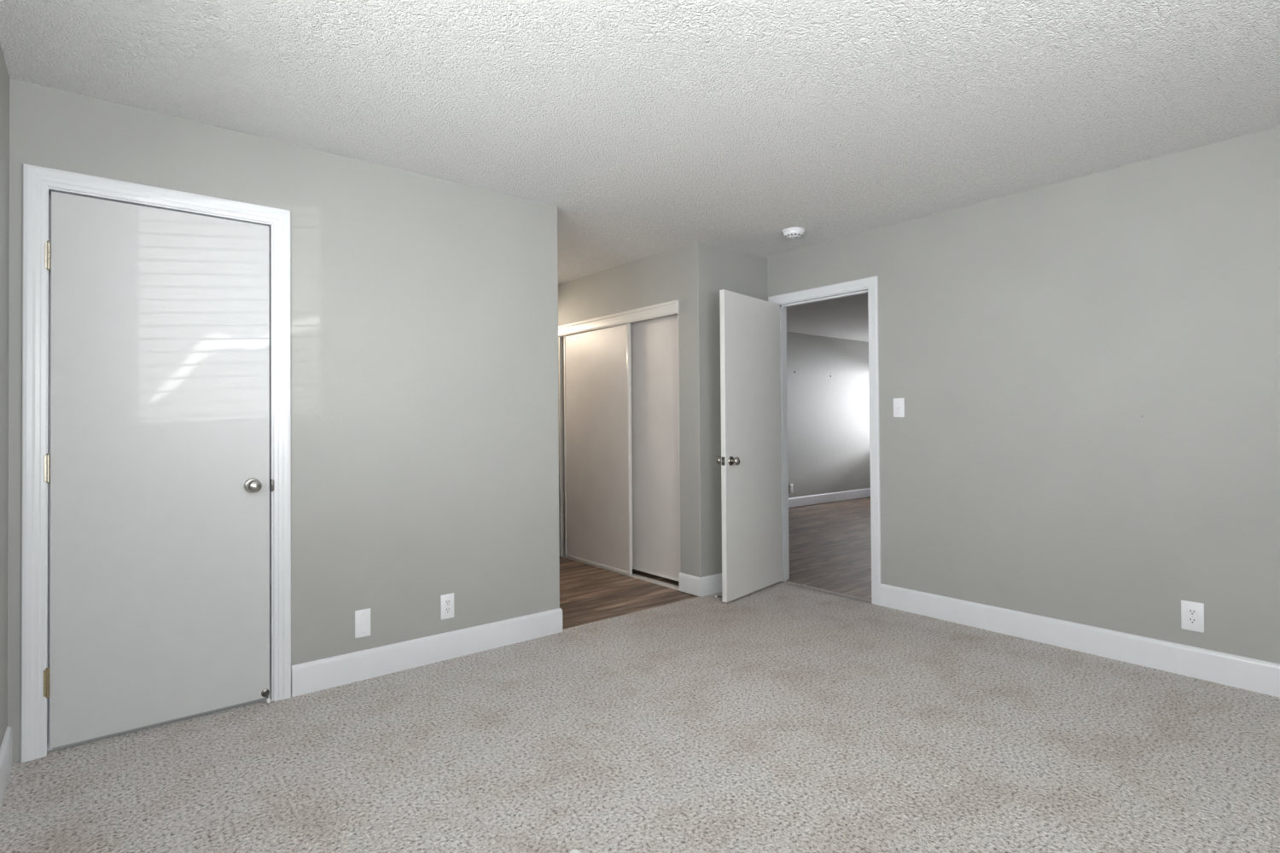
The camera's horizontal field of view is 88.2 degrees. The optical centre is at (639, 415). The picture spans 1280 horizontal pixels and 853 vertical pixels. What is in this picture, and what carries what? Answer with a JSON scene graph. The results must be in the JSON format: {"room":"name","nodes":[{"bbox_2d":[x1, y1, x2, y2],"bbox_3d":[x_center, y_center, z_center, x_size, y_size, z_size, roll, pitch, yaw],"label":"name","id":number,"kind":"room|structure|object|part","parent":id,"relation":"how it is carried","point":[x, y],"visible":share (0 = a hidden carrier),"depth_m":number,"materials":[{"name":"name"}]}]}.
{"room":"empty bedroom","nodes":[
{"label":"empty bedroom","id":0,"kind":"room"},
{"bbox_2d":[0,44,9,748],"bbox_3d":[-0.933,-0.015,0.643,0.114,2.440,4.302,0,-1,-39],"label":"wall","id":1,"kind":"structure","parent":0,"point":[4,78],"depth_m":2.24,"materials":[{"name":"grey paint"}]},
{"bbox_2d":[0,727,12,808],"bbox_3d":[-0.911,1.139,0.714,0.014,0.134,4.188,0,-1,-39],"label":"baseboard","id":2,"kind":"structure","parent":1,"relation":"attached to","point":[6,750],"depth_m":2.19,"materials":[{"name":"white paint"}]},
{"bbox_2d":[47,698,270,752],"bbox_3d":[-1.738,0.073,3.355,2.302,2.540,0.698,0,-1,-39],"label":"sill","id":3,"kind":"structure","parent":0,"point":[264,699],"depth_m":2.69,"materials":[{"name":"grey paint"}]},
{"bbox_2d":[7,78,559,763],"bbox_3d":[-1.435,0.017,3.079,2.406,2.440,0.114,0,-1,-39],"label":"wall","id":4,"kind":"structure","parent":0,"point":[425,398],"depth_m":3.18,"materials":[{"name":"grey paint"}]},
{"bbox_2d":[20,162,290,762],"bbox_3d":[-1.909,0.167,2.680,0.866,2.139,0.132,0,-1,-39],"label":"door frame","id":5,"kind":"structure","parent":4,"relation":"attached to","point":[38,182],"depth_m":2.44,"materials":[{"name":"white paint"}]},
{"bbox_3d":[-1.601,0.305,2.875,0.012,0.052,0.046,0,-1,-39],"label":"strike plate","id":6,"kind":"part","parent":5,"relation":"part of","materials":[{"name":"silver metal"}]},
{"bbox_2d":[43,191,270,749],"bbox_3d":[-1.877,0.197,2.623,0.726,2.041,0.105,0,-1,-39],"label":"door","id":7,"kind":"structure","parent":4,"relation":"in","point":[157,470],"depth_m":2.61,"materials":[{"name":"white paint"}]},
{"bbox_3d":[-1.632,0.300,2.794,0.055,0.055,0.055,0,-1,-39],"label":"knob","id":8,"kind":"part","parent":7,"relation":"part of","materials":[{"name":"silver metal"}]},
{"bbox_2d":[354,608,370,638],"bbox_3d":[-1.298,0.976,3.096,0.070,0.128,0.007,0,-1,-39],"label":"blank plate","id":9,"kind":"object","parent":4,"relation":"attached to","point":[362,617],"visible":1,"depth_m":3.09,"materials":[{"name":"white plastic"}]},
{"bbox_2d":[291,608,562,697],"bbox_3d":[-1.798,1.188,4.345,1.400,0.134,2.596,0,-1,-39],"label":"baseboard","id":10,"kind":"structure","parent":4,"relation":"attached to","point":[307,677],"depth_m":3.25,"materials":[{"name":"white paint"}]},
{"bbox_2d":[440,593,453,619],"bbox_3d":[-0.977,0.971,3.356,0.072,0.124,0.009,0,-1,-39],"label":"power outlet","id":11,"kind":"object","parent":4,"relation":"attached to","point":[446,601],"visible":1,"depth_m":3.35,"materials":[{"name":"white plastic"}]},
{"bbox_2d":[444,607,450,613],"bbox_3d":[-0.975,0.991,3.353,0.034,0.027,0.003,0,-1,-39],"label":"receptacle","id":12,"kind":"object","parent":11,"relation":"attached to","point":[447,610],"depth_m":3.35,"materials":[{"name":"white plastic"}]},
{"bbox_2d":[444,599,450,605],"bbox_3d":[-0.976,0.952,3.354,0.034,0.027,0.003,0,-1,-39],"label":"receptacle","id":13,"kind":"object","parent":11,"relation":"attached to","point":[447,602],"depth_m":3.35,"materials":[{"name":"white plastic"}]},
{"bbox_2d":[0,496,1279,852],"bbox_3d":[2.288,1.285,4.972,10.576,0.106,6.998,0,-1,-39],"label":"floor","id":14,"kind":"structure","parent":0,"point":[782,717],"depth_m":2.40,"materials":[{"name":"beige carpet"}]},
{"bbox_2d":[569,849,580,852],"bbox_3d":[-0.178,1.205,1.811,0.042,0.021,0.042,0,-1,-39],"label":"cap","id":15,"kind":"object","parent":14,"relation":"on","point":[575,851],"visible":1,"depth_m":1.81,"materials":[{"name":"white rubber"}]},
{"bbox_2d":[560,555,679,590],"bbox_3d":[-0.192,1.253,5.318,0.048,0.014,1.588,0,-1,-39],"label":"rail","id":16,"kind":"object","parent":14,"relation":"on","point":[638,577],"visible":0.5,"depth_m":5.04,"materials":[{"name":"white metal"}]},
{"bbox_2d":[0,0,1279,342],"bbox_3d":[2.269,-1.268,5.001,10.576,0.120,6.998,0,-1,-39],"label":"ceiling","id":17,"kind":"structure","parent":0,"point":[650,127],"depth_m":2.48,"materials":[{"name":"white paint"}]},
{"bbox_2d":[782,226,804,238],"bbox_3d":[1.003,-1.184,4.320,0.144,0.053,0.144,0,-1,-39],"label":"smoke detector","id":18,"kind":"object","parent":17,"relation":"attached to","point":[796,232],"visible":1,"depth_m":4.28,"materials":[{"name":"white plastic"}]},
{"bbox_2d":[558,241,767,577],"bbox_3d":[-0.070,0.038,5.796,0.843,2.440,2.552,0,-1,-39],"label":"wall","id":19,"kind":"structure","parent":0,"point":[694,274],"depth_m":4.65,"materials":[{"name":"grey paint"}]},
{"bbox_2d":[563,323,632,575],"bbox_3d":[-0.369,0.261,5.506,0.026,1.974,0.930,0,-1,-39],"label":"door","id":20,"kind":"structure","parent":19,"relation":"in","point":[597,403],"depth_m":5.45,"materials":[{"name":"white wood"}]},
{"bbox_3d":[-0.362,1.237,5.494,0.022,0.022,0.890,0,-1,-39],"label":"rail","id":21,"kind":"part","parent":20,"relation":"part of","materials":[{"name":"white metal"}]},
{"bbox_2d":[558,300,678,337],"bbox_3d":[-0.200,-0.758,5.344,0.130,0.095,1.592,0,-1,-39],"label":"rail","id":22,"kind":"object","parent":19,"relation":"attached to","point":[670,308],"visible":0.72,"depth_m":5.17,"materials":[{"name":"white wood"}]},
{"bbox_2d":[558,314,680,559],"bbox_3d":[-0.176,0.259,5.348,0.114,1.990,1.588,0,-1,-39],"label":"door frame","id":23,"kind":"structure","parent":19,"relation":"attached to","point":[561,339],"depth_m":5.93,"materials":[{"name":"white wood"}]},
{"bbox_2d":[630,314,680,581],"bbox_3d":[0.130,0.238,4.998,0.026,1.947,0.638,0,-1,-39],"label":"door","id":24,"kind":"structure","parent":19,"relation":"in","point":[654,342],"depth_m":5.00,"materials":[{"name":"white wood"}]},
{"bbox_3d":[0.138,1.201,4.987,0.022,0.022,0.598,0,-1,-39],"label":"rail","id":25,"kind":"part","parent":24,"relation":"part of","materials":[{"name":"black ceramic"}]},
{"bbox_2d":[678,572,721,597],"bbox_3d":[0.632,1.179,4.826,0.743,0.127,0.220,0,-1,-39],"label":"baseboard","id":26,"kind":"structure","parent":19,"relation":"attached to","point":[707,585],"depth_m":4.58,"materials":[{"name":"white paint"}]},
{"bbox_2d":[786,331,870,498],"bbox_3d":[0.999,0.060,8.381,8.284,2.440,0.114,0,-1,-39],"label":"wall","id":27,"kind":"structure","parent":0,"point":[829,417],"depth_m":9.74,"materials":[{"name":"grey paint"}]},
{"bbox_2d":[789,483,792,493],"bbox_3d":[2.102,1.019,9.181,0.072,0.124,0.009,0,-1,-39],"label":"power outlet","id":28,"kind":"object","parent":27,"relation":"attached to","point":[790,485],"visible":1,"depth_m":9.18,"materials":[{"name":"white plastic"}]},
{"bbox_2d":[788,488,870,507],"bbox_3d":[1.756,1.214,8.893,5.900,0.134,0.014,0,-1,-39],"label":"baseboard","id":29,"kind":"structure","parent":27,"relation":"attached to","point":[840,496],"depth_m":9.70,"materials":[{"name":"white paint"}]},
{"bbox_2d":[767,126,1279,663],"bbox_3d":[2.382,-0.008,3.354,0.114,2.440,4.332,0,-1,-39],"label":"wall","id":30,"kind":"structure","parent":0,"point":[1026,339],"depth_m":3.35,"materials":[{"name":"grey paint"}]},
{"bbox_2d":[715,289,782,602],"bbox_3d":[0.786,0.201,4.616,0.168,2.044,0.781,-1,-1,40],"label":"door","id":31,"kind":"structure","parent":30,"relation":"in","point":[749,461],"depth_m":4.55,"materials":[{"name":"white paint"}]},
{"bbox_3d":[0.542,0.303,4.405,0.055,0.055,0.055,-1,-1,40],"label":"knob","id":32,"kind":"part","parent":31,"relation":"part of","materials":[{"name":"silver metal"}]},
{"bbox_3d":[0.544,0.302,4.322,0.025,0.056,0.002,-1,-1,40],"label":"latch plate","id":33,"kind":"part","parent":31,"relation":"part of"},
{"bbox_3d":[0.627,0.301,4.335,0.055,0.055,0.055,-1,-1,40],"label":"knob","id":34,"kind":"part","parent":31,"relation":"part of","materials":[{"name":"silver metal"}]},
{"bbox_2d":[768,275,881,605],"bbox_3d":[1.307,0.168,4.665,0.129,2.134,0.903,0,-1,-39],"label":"door frame","id":35,"kind":"structure","parent":30,"relation":"attached to","point":[869,285],"depth_m":4.35,"materials":[{"name":"white paint"}]},
{"bbox_2d":[893,398,904,417],"bbox_3d":[1.631,-0.047,4.174,0.018,0.120,0.074,0,-1,-39],"label":"light switch","id":36,"kind":"object","parent":30,"relation":"attached to","point":[898,404],"visible":1,"depth_m":4.17,"materials":[{"name":"white plastic"}]},
{"bbox_2d":[880,583,1279,698],"bbox_3d":[2.595,1.137,2.987,0.014,0.139,3.298,0,-1,-39],"label":"baseboard","id":37,"kind":"structure","parent":30,"relation":"attached to","point":[1261,677],"depth_m":3.33,"materials":[{"name":"white paint"}]},
{"bbox_2d":[1181,599,1204,633],"bbox_3d":[2.549,0.928,3.049,0.009,0.134,0.084,0,-1,-39],"label":"power outlet","id":38,"kind":"object","parent":30,"relation":"attached to","point":[1192,613],"visible":1,"depth_m":3.05,"materials":[{"name":"white plastic"}]},
{"bbox_2d":[1187,617,1197,624],"bbox_3d":[2.547,0.948,3.047,0.003,0.027,0.034,0,-1,-39],"label":"receptacle","id":39,"kind":"object","parent":38,"relation":"attached to","point":[1190,620],"depth_m":3.05,"materials":[{"name":"white plastic"}]},
{"bbox_2d":[1187,609,1197,616],"bbox_3d":[2.547,0.909,3.048,0.003,0.027,0.034,0,-1,-39],"label":"receptacle","id":40,"kind":"object","parent":38,"relation":"attached to","point":[1190,612],"depth_m":3.05,"materials":[{"name":"white plastic"}]}
]}

